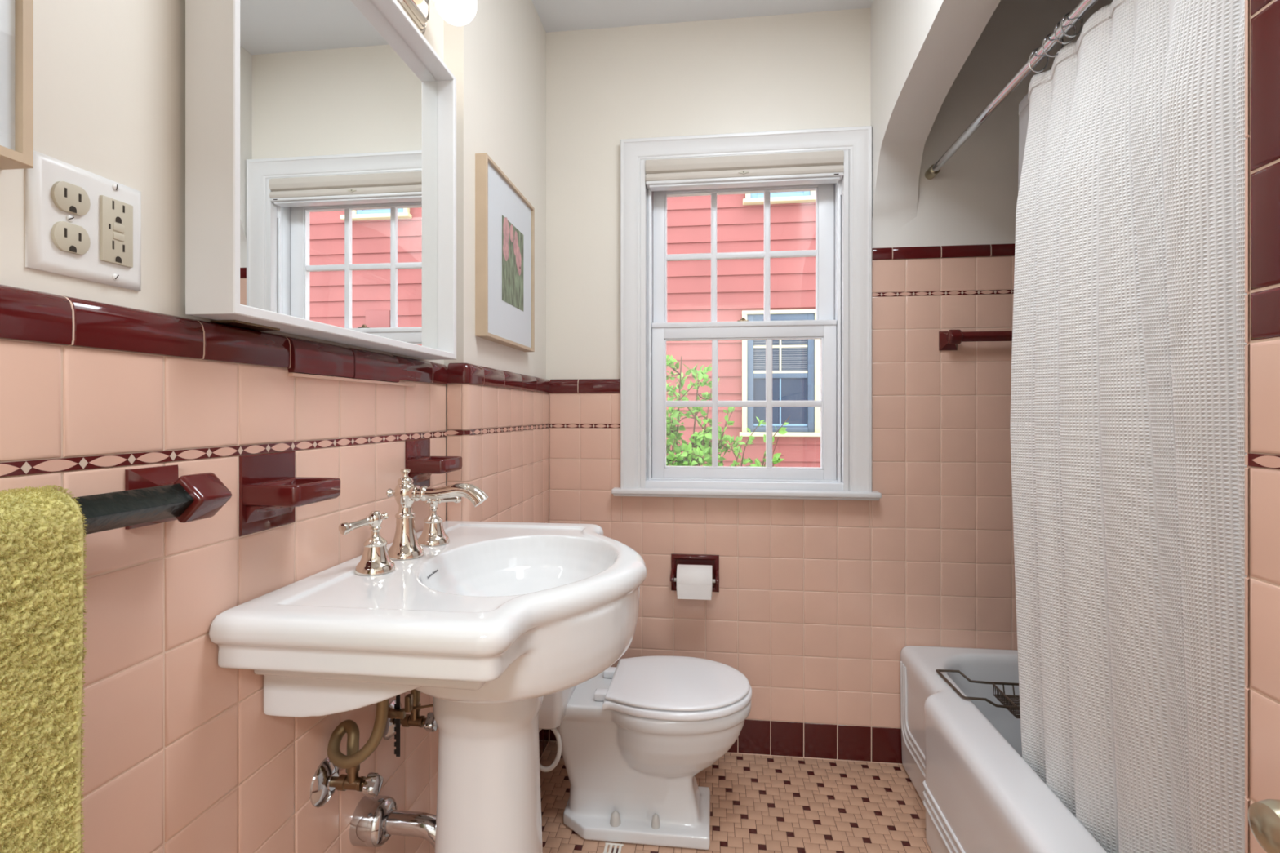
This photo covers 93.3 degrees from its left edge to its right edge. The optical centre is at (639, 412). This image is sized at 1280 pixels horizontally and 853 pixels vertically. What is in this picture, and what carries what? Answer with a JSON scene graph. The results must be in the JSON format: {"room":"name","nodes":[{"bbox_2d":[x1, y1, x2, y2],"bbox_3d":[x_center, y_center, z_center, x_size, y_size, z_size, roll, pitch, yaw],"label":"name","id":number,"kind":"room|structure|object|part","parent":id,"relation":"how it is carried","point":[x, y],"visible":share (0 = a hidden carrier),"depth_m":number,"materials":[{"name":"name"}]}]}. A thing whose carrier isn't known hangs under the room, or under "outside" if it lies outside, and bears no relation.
{"room":"bathroom","nodes":[
{"label":"bathroom","id":0,"kind":"room"},
{"bbox_2d":[0,0,550,852],"bbox_3d":[-0.631,-0.093,0.459,0.230,2.518,3.802,0,0,7],"label":"wall","id":1,"kind":"structure","parent":0,"point":[99,381],"depth_m":0.75,"materials":[{"name":"pink tile"}]},
{"bbox_2d":[0,0,33,169],"bbox_3d":[-0.579,-0.388,0.378,0.033,0.338,0.334,0,0,7],"label":"framed picture","id":2,"kind":"object","parent":1,"relation":"attached to","point":[16,16],"visible":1,"depth_m":0.53,"materials":[{"name":"brown wood"}]},
{"bbox_2d":[25,150,141,291],"bbox_3d":[-0.560,-0.191,0.619,0.013,0.111,0.112,0,0,7],"label":"outlet plate","id":3,"kind":"object","parent":1,"relation":"attached to","point":[81,224],"visible":1,"depth_m":0.60,"materials":[{"name":"white plastic"}]},
{"bbox_2d":[50,221,90,254],"bbox_3d":[-0.561,-0.172,0.595,0.008,0.028,0.034,0,0,7],"label":"receptacle","id":4,"kind":"object","parent":3,"relation":"attached to","point":[67,237],"depth_m":0.59,"materials":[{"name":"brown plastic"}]},
{"bbox_2d":[50,181,90,215],"bbox_3d":[-0.561,-0.210,0.595,0.008,0.028,0.034,0,0,7],"label":"receptacle","id":5,"kind":"object","parent":3,"relation":"attached to","point":[67,197],"depth_m":0.59,"materials":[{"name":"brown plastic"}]},
{"bbox_2d":[99,195,133,267],"bbox_3d":[-0.556,-0.191,0.641,0.007,0.068,0.034,0,0,7],"label":"receptacle","id":6,"kind":"object","parent":3,"relation":"attached to","point":[116,211],"depth_m":0.64,"materials":[{"name":"beige plastic"}]},
{"bbox_2d":[73,464,231,534],"bbox_3d":[-0.549,0.093,0.367,0.073,0.064,0.686,0,0,7],"label":"towel bar","id":7,"kind":"object","parent":1,"relation":"attached to","point":[151,495],"visible":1,"depth_m":0.64,"materials":[{"name":"red ceramic"}]},
{"bbox_2d":[0,484,88,852],"bbox_3d":[-0.539,0.303,0.353,0.072,0.481,0.373,0,0,7],"label":"bath towel","id":8,"kind":"object","parent":7,"relation":"hanging from","point":[42,592],"visible":1,"depth_m":0.50,"materials":[{"name":"yellow fabric"}]},
{"bbox_2d":[239,450,340,537],"bbox_3d":[-0.487,0.112,0.852,0.082,0.108,0.107,0,0,7],"label":"soap dish","id":9,"kind":"object","parent":1,"relation":"attached to","point":[270,491],"visible":1,"depth_m":0.83,"materials":[{"name":"red ceramic"}]},
{"bbox_2d":[242,476,340,506],"bbox_3d":[-0.485,0.112,0.852,0.079,0.030,0.102,0,0,7],"label":"tray","id":10,"kind":"object","parent":9,"relation":"on","point":[257,491],"depth_m":0.81,"materials":[{"name":"red ceramic"}]},
{"bbox_2d":[185,0,456,359],"bbox_3d":[-0.480,-0.428,1.033,0.073,0.627,0.629,0,0,7],"label":"wall mirror","id":11,"kind":"object","parent":1,"relation":"attached to","point":[321,135],"visible":1,"depth_m":0.94,"materials":[{"name":"mirror"}]},
{"bbox_2d":[310,698,388,807],"bbox_3d":[-0.453,0.527,0.971,0.116,0.212,0.073,0,0,7],"label":"supply valve","id":12,"kind":"object","parent":1,"relation":"attached to","point":[327,779],"visible":0.92,"depth_m":0.96,"materials":[{"name":"silver metal"}]},
{"bbox_3d":[-0.427,0.597,0.969,0.020,0.037,0.037,0,0,7],"label":"valve handle","id":13,"kind":"part","parent":12,"relation":"part of","materials":[{"name":"silver metal"}]},
{"bbox_2d":[349,795,435,850],"bbox_3d":[-0.411,0.762,1.073,0.174,0.142,0.078,0,0,7],"label":"drain pipe","id":14,"kind":"object","parent":1,"relation":"attached to","point":[374,820],"visible":0.72,"depth_m":1.06,"materials":[{"name":"silver metal"}]},
{"bbox_2d":[382,688,437,740],"bbox_3d":[-0.440,0.527,1.177,0.094,0.220,0.072,0,0,7],"label":"supply valve","id":15,"kind":"object","parent":1,"relation":"attached to","point":[428,723],"visible":0.47,"depth_m":1.17,"materials":[{"name":"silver metal"}]},
{"bbox_3d":[-0.403,0.601,1.173,0.020,0.037,0.037,0,0,7],"label":"valve handle","id":16,"kind":"part","parent":15,"relation":"part of","materials":[{"name":"silver metal"}]},
{"bbox_2d":[404,438,462,488],"bbox_3d":[-0.435,0.112,1.287,0.082,0.108,0.107,0,0,7],"label":"soap dish","id":17,"kind":"object","parent":1,"relation":"attached to","point":[418,459],"visible":0.92,"depth_m":1.26,"materials":[{"name":"red ceramic"}]},
{"bbox_2d":[407,456,462,474],"bbox_3d":[-0.433,0.112,1.287,0.079,0.030,0.102,0,0,7],"label":"tray","id":18,"kind":"object","parent":17,"relation":"on","point":[417,464],"depth_m":1.24,"materials":[{"name":"red ceramic"}]},
{"bbox_2d":[396,0,477,35],"bbox_3d":[-0.442,-0.872,1.033,0.150,0.124,0.635,0,0,7],"label":"vanity light","id":19,"kind":"object","parent":1,"relation":"attached to","point":[455,12],"visible":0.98,"depth_m":1.28,"materials":[{"name":"white glass"}]},
{"bbox_3d":[-0.397,-0.885,1.302,0.089,0.089,0.089,0,0,7],"label":"bulb","id":20,"kind":"part","parent":19,"relation":"part of","materials":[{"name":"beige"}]},
{"bbox_2d":[475,152,534,351],"bbox_3d":[-0.372,-0.418,1.707,0.030,0.454,0.408,0,0,7],"label":"flower picture","id":21,"kind":"object","parent":1,"relation":"attached to","point":[504,219],"visible":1,"depth_m":1.64,"materials":[{"name":"white paper"}]},
{"bbox_2d":[502,214,523,311],"bbox_3d":[-0.361,-0.422,1.727,0.001,0.236,0.189,0,0,7],"label":"print","id":22,"kind":"object","parent":21,"relation":"attached to","point":[512,232],"depth_m":1.72},
{"bbox_2d":[532,0,873,32],"bbox_3d":[0.318,-1.402,0.346,2.350,0.100,3.802,0,0,7],"label":"ceiling","id":23,"kind":"structure","parent":0,"point":[555,15],"depth_m":2.03,"materials":[{"name":"white paint"}]},
{"bbox_2d":[539,741,932,852],"bbox_3d":[0.318,1.223,0.346,2.350,0.120,3.802,0,0,7],"label":"floor","id":24,"kind":"structure","parent":0,"point":[759,803],"depth_m":1.77,"materials":[{"name":"brown tile"}]},
{"bbox_2d":[208,468,646,852],"bbox_3d":[-0.242,0.632,1.061,0.511,1.063,0.690,0,0,7],"label":"pedestal sink","id":25,"kind":"object","parent":24,"relation":"on","point":[486,620],"visible":1,"depth_m":0.89,"materials":[{"name":"white ceramic"}]},
{"bbox_3d":[-0.444,0.176,0.948,0.019,0.022,0.057,0,0,25],"label":"lever","id":26,"kind":"part","parent":25,"relation":"part of","materials":[{"name":"silver metal"}]},
{"bbox_3d":[-0.429,0.208,0.981,0.061,0.097,0.061,0,0,7],"label":"faucet handle","id":27,"kind":"part","parent":25,"relation":"part of","materials":[{"name":"silver metal"}]},
{"bbox_3d":[-0.402,0.520,1.068,0.131,0.042,0.018,0,0,7],"label":"pop rod","id":28,"kind":"part","parent":25,"relation":"part of","materials":[{"name":"gold metal"}]},
{"bbox_2d":[208,520,646,717],"bbox_3d":[-0.242,0.347,1.061,0.511,0.188,0.690,0,0,7],"label":"basin","id":29,"kind":"object","parent":25,"relation":"in","point":[476,612],"depth_m":0.83,"materials":[{"name":"white ceramic"}]},
{"bbox_3d":[-0.406,0.208,1.188,0.061,0.097,0.061,0,0,7],"label":"faucet handle","id":30,"kind":"part","parent":25,"relation":"part of","materials":[{"name":"silver metal"}]},
{"bbox_2d":[386,468,488,559],"bbox_3d":[-0.361,0.178,1.075,0.188,0.156,0.064,0,0,7],"label":"faucet","id":31,"kind":"object","parent":25,"relation":"on","point":[406,545],"depth_m":1.07,"materials":[{"name":"silver metal"}]},
{"bbox_3d":[-0.389,0.176,1.223,0.019,0.022,0.063,0,0,28],"label":"lever","id":32,"kind":"part","parent":25,"relation":"part of","materials":[{"name":"silver metal"}]},
{"bbox_2d":[603,842,623,852],"bbox_3d":[-0.073,1.161,1.588,0.050,0.003,0.077,0,0,7],"label":"floor grate","id":33,"kind":"object","parent":24,"relation":"on","point":[606,845],"visible":1,"depth_m":1.61,"materials":[{"name":"beige"}]},
{"bbox_2d":[538,655,751,849],"bbox_3d":[-0.023,0.817,1.737,0.678,0.692,0.440,0,0,7],"label":"toilet","id":34,"kind":"object","parent":24,"relation":"on","point":[633,738],"visible":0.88,"depth_m":1.65,"materials":[{"name":"white ceramic"}]},
{"bbox_3d":[-0.265,0.665,1.766,0.187,0.324,0.424,0,0,7],"label":"tank","id":35,"kind":"part","parent":34,"relation":"part of","materials":[{"name":"white ceramic"}]},
{"bbox_3d":[0.115,0.784,1.720,0.400,0.021,0.344,0,0,7],"label":"seat","id":36,"kind":"part","parent":34,"relation":"part of","materials":[{"name":"white plastic"}]},
{"bbox_3d":[0.115,0.765,1.720,0.389,0.016,0.335,0,0,7],"label":"lid","id":37,"kind":"part","parent":34,"relation":"part of","materials":[{"name":"white plastic"}]},
{"bbox_2d":[900,645,1106,852],"bbox_3d":[1.077,0.963,1.255,0.709,0.400,1.412,0,0,7],"label":"bathtub","id":38,"kind":"object","parent":24,"relation":"on","point":[962,758],"visible":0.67,"depth_m":1.48,"materials":[{"name":"white ceramic"}]},
{"bbox_2d":[935,669,1020,719],"bbox_3d":[1.153,0.782,1.652,0.597,0.058,0.181,0,0,7],"label":"caddy","id":39,"kind":"object","parent":38,"relation":"on","point":[1010,703],"visible":0.29,"depth_m":1.69,"materials":[{"name":"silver metal"}]},
{"bbox_2d":[991,683,1020,719],"bbox_3d":[1.178,0.793,1.645,0.356,0.035,0.150,0,0,7],"label":"basket","id":40,"kind":"object","parent":39,"relation":"on","point":[1011,700],"depth_m":1.69,"materials":[{"name":"brown metal"}]},
{"bbox_2d":[546,0,1112,764],"bbox_3d":[0.533,-0.095,2.118,2.203,2.515,0.178,0,0,7],"label":"wall","id":41,"kind":"structure","parent":0,"point":[817,604],"depth_m":2.03,"materials":[{"name":"pink tile"}]},
{"bbox_2d":[670,553,719,592],"bbox_3d":[0.185,0.549,2.041,0.164,0.125,0.071,0,0,7],"label":"paper holder","id":42,"kind":"object","parent":41,"relation":"attached to","point":[683,559],"visible":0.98,"depth_m":2.06,"materials":[{"name":"red ceramic"}]},
{"bbox_2d":[676,564,711,599],"bbox_3d":[0.182,0.560,2.014,0.116,0.101,0.102,0,0,7],"label":"toilet paper roll","id":43,"kind":"object","parent":42,"relation":"on","point":[693,581],"visible":0.98,"depth_m":1.97,"materials":[{"name":"white paper"}]},
{"bbox_2d":[611,125,881,500],"bbox_3d":[0.356,-0.329,2.119,0.888,1.231,0.219,0,0,7],"label":"window","id":44,"kind":"structure","parent":41,"relation":"in","point":[842,323],"depth_m":2.08,"materials":[{"name":"white paint"}]},
{"bbox_3d":[0.363,-0.582,2.157,0.633,0.580,0.034,0,0,7],"label":"sash","id":45,"kind":"part","parent":44,"relation":"part of","materials":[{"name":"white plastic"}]},
{"bbox_3d":[0.359,0.250,2.143,0.693,0.036,0.170,0,0,7],"label":"sub sill","id":46,"kind":"part","parent":44,"relation":"part of","materials":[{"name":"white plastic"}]},
{"bbox_3d":[0.359,-0.042,2.119,0.633,0.546,0.034,0,0,7],"label":"sash","id":47,"kind":"part","parent":44,"relation":"part of","materials":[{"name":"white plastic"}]},
{"bbox_3d":[0.357,-0.308,2.101,0.633,0.017,0.007,0,0,7],"label":"meeting rail","id":48,"kind":"part","parent":44,"relation":"part of","materials":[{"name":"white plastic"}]},
{"bbox_2d":[645,150,844,191],"bbox_3d":[0.350,-0.827,2.067,0.662,0.096,0.057,0,0,7],"label":"roller shade","id":49,"kind":"object","parent":44,"relation":"attached to","point":[815,167],"visible":1,"depth_m":2.05,"materials":[{"name":"beige fabric"}]},
{"bbox_3d":[0.351,-0.792,2.069,0.660,0.010,0.052,0,0,7],"label":"rail","id":50,"kind":"part","parent":49,"relation":"part of","materials":[{"name":"white paint"}]},
{"bbox_3d":[0.347,0.274,2.049,0.888,0.026,0.079,0,0,7],"label":"sill","id":51,"kind":"part","parent":44,"relation":"part of","materials":[{"name":"white paint"}]},
{"bbox_2d":[938,329,1012,350],"bbox_3d":[1.221,-0.234,1.918,0.496,0.062,0.070,0,0,7],"label":"towel bar","id":52,"kind":"object","parent":41,"relation":"attached to","point":[948,340],"visible":0.48,"depth_m":1.92,"materials":[{"name":"red ceramic"}]},
{"bbox_2d":[871,0,1279,852],"bbox_3d":[1.044,-0.095,0.713,0.855,2.515,2.902,0,0,7],"label":"wall","id":53,"kind":"structure","parent":0,"point":[1262,17],"depth_m":0.59,"materials":[{"name":"beige paint"}]},
{"bbox_2d":[924,0,1097,179],"bbox_3d":[0.868,-0.781,1.279,0.033,0.033,1.419,0,0,7],"label":"shower rod","id":54,"kind":"object","parent":53,"relation":"attached to","point":[1083,6],"visible":1,"depth_m":1.42,"materials":[{"name":"silver metal"}]},
{"bbox_2d":[1017,93,1029,192],"bbox_3d":[0.895,0.121,1.071,0.053,1.783,0.960,0,0,7],"label":"liner","id":55,"kind":"object","parent":54,"relation":"hanging from","point":[1024,105],"visible":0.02,"depth_m":1.48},
{"bbox_2d":[1028,47,1048,72],"bbox_3d":[0.873,-0.772,1.324,0.043,0.050,0.012,0,0,7],"label":"curtain ring","id":56,"kind":"object","parent":54,"relation":"hanging from","point":[1034,50],"visible":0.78,"depth_m":1.32,"materials":[{"name":"silver metal"}]},
{"bbox_2d":[1042,32,1063,57],"bbox_3d":[0.867,-0.772,1.268,0.043,0.051,0.006,0,0,7],"label":"curtain ring","id":57,"kind":"object","parent":54,"relation":"hanging from","point":[1050,33],"visible":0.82,"depth_m":1.27,"materials":[{"name":"silver metal"}]},
{"bbox_2d":[1053,18,1076,44],"bbox_3d":[0.862,-0.772,1.225,0.043,0.051,0.004,0,0,7],"label":"curtain ring","id":58,"kind":"object","parent":54,"relation":"hanging from","point":[1060,21],"visible":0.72,"depth_m":1.23,"materials":[{"name":"silver metal"}]},
{"bbox_2d":[1060,11,1083,37],"bbox_3d":[0.859,-0.772,1.202,0.043,0.051,0.006,0,0,7],"label":"curtain ring","id":59,"kind":"object","parent":54,"relation":"hanging from","point":[1068,13],"visible":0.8,"depth_m":1.20,"materials":[{"name":"silver metal"}]},
{"bbox_2d":[1009,0,1247,852],"bbox_3d":[0.842,0.122,1.023,0.098,1.762,0.854,0,0,7],"label":"shower curtain","id":60,"kind":"object","parent":54,"relation":"hanging from","point":[1127,425],"visible":0.95,"depth_m":1.02,"materials":[{"name":"white fabric"}]},
{"bbox_2d":[1247,799,1279,852],"bbox_3d":[0.551,0.346,0.497,0.074,0.045,0.045,0,0,7],"label":"door knob","id":61,"kind":"object","parent":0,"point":[1264,816],"visible":1,"depth_m":0.50,"materials":[{"name":"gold metal"}]},
{"label":"outside","id":62,"kind":"structure","parent":0,"visible":0},
{"bbox_3d":[2.954,2.488,7.898,20.000,0.150,11.618,0,0,7],"label":"ground","id":63,"kind":"structure","parent":62,"visible":0},
{"bbox_2d":[666,354,790,466],"bbox_3d":[0.368,1.033,3.534,0.972,2.764,0.447,0,0,23],"label":"leafy shrub","id":64,"kind":"object","parent":63,"relation":"on","point":[700,439],"visible":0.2,"depth_m":3.54,"materials":[{"name":"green plant"}]},
{"bbox_2d":[666,191,820,467],"bbox_3d":[2.189,-1.319,4.435,9.700,7.564,0.275,0,0,7],"label":"neighbor house","id":65,"kind":"structure","parent":63,"relation":"on","point":[796,363],"depth_m":4.52,"materials":[{"name":"red wood"}]},
{"bbox_3d":[1.044,-0.287,4.501,0.399,0.807,0.022,0,0,7],"label":"pane","id":66,"kind":"part","parent":65,"relation":"part of","materials":[{"name":"clear glass"}]},
{"bbox_2d":[753,339,807,370],"bbox_3d":[1.042,-0.491,4.489,0.391,0.358,0.002,0,0,7],"label":"blind","id":67,"kind":"object","parent":65,"relation":"hanging from","point":[787,354],"depth_m":4.48,"materials":[{"name":"grey plastic"}]}
]}

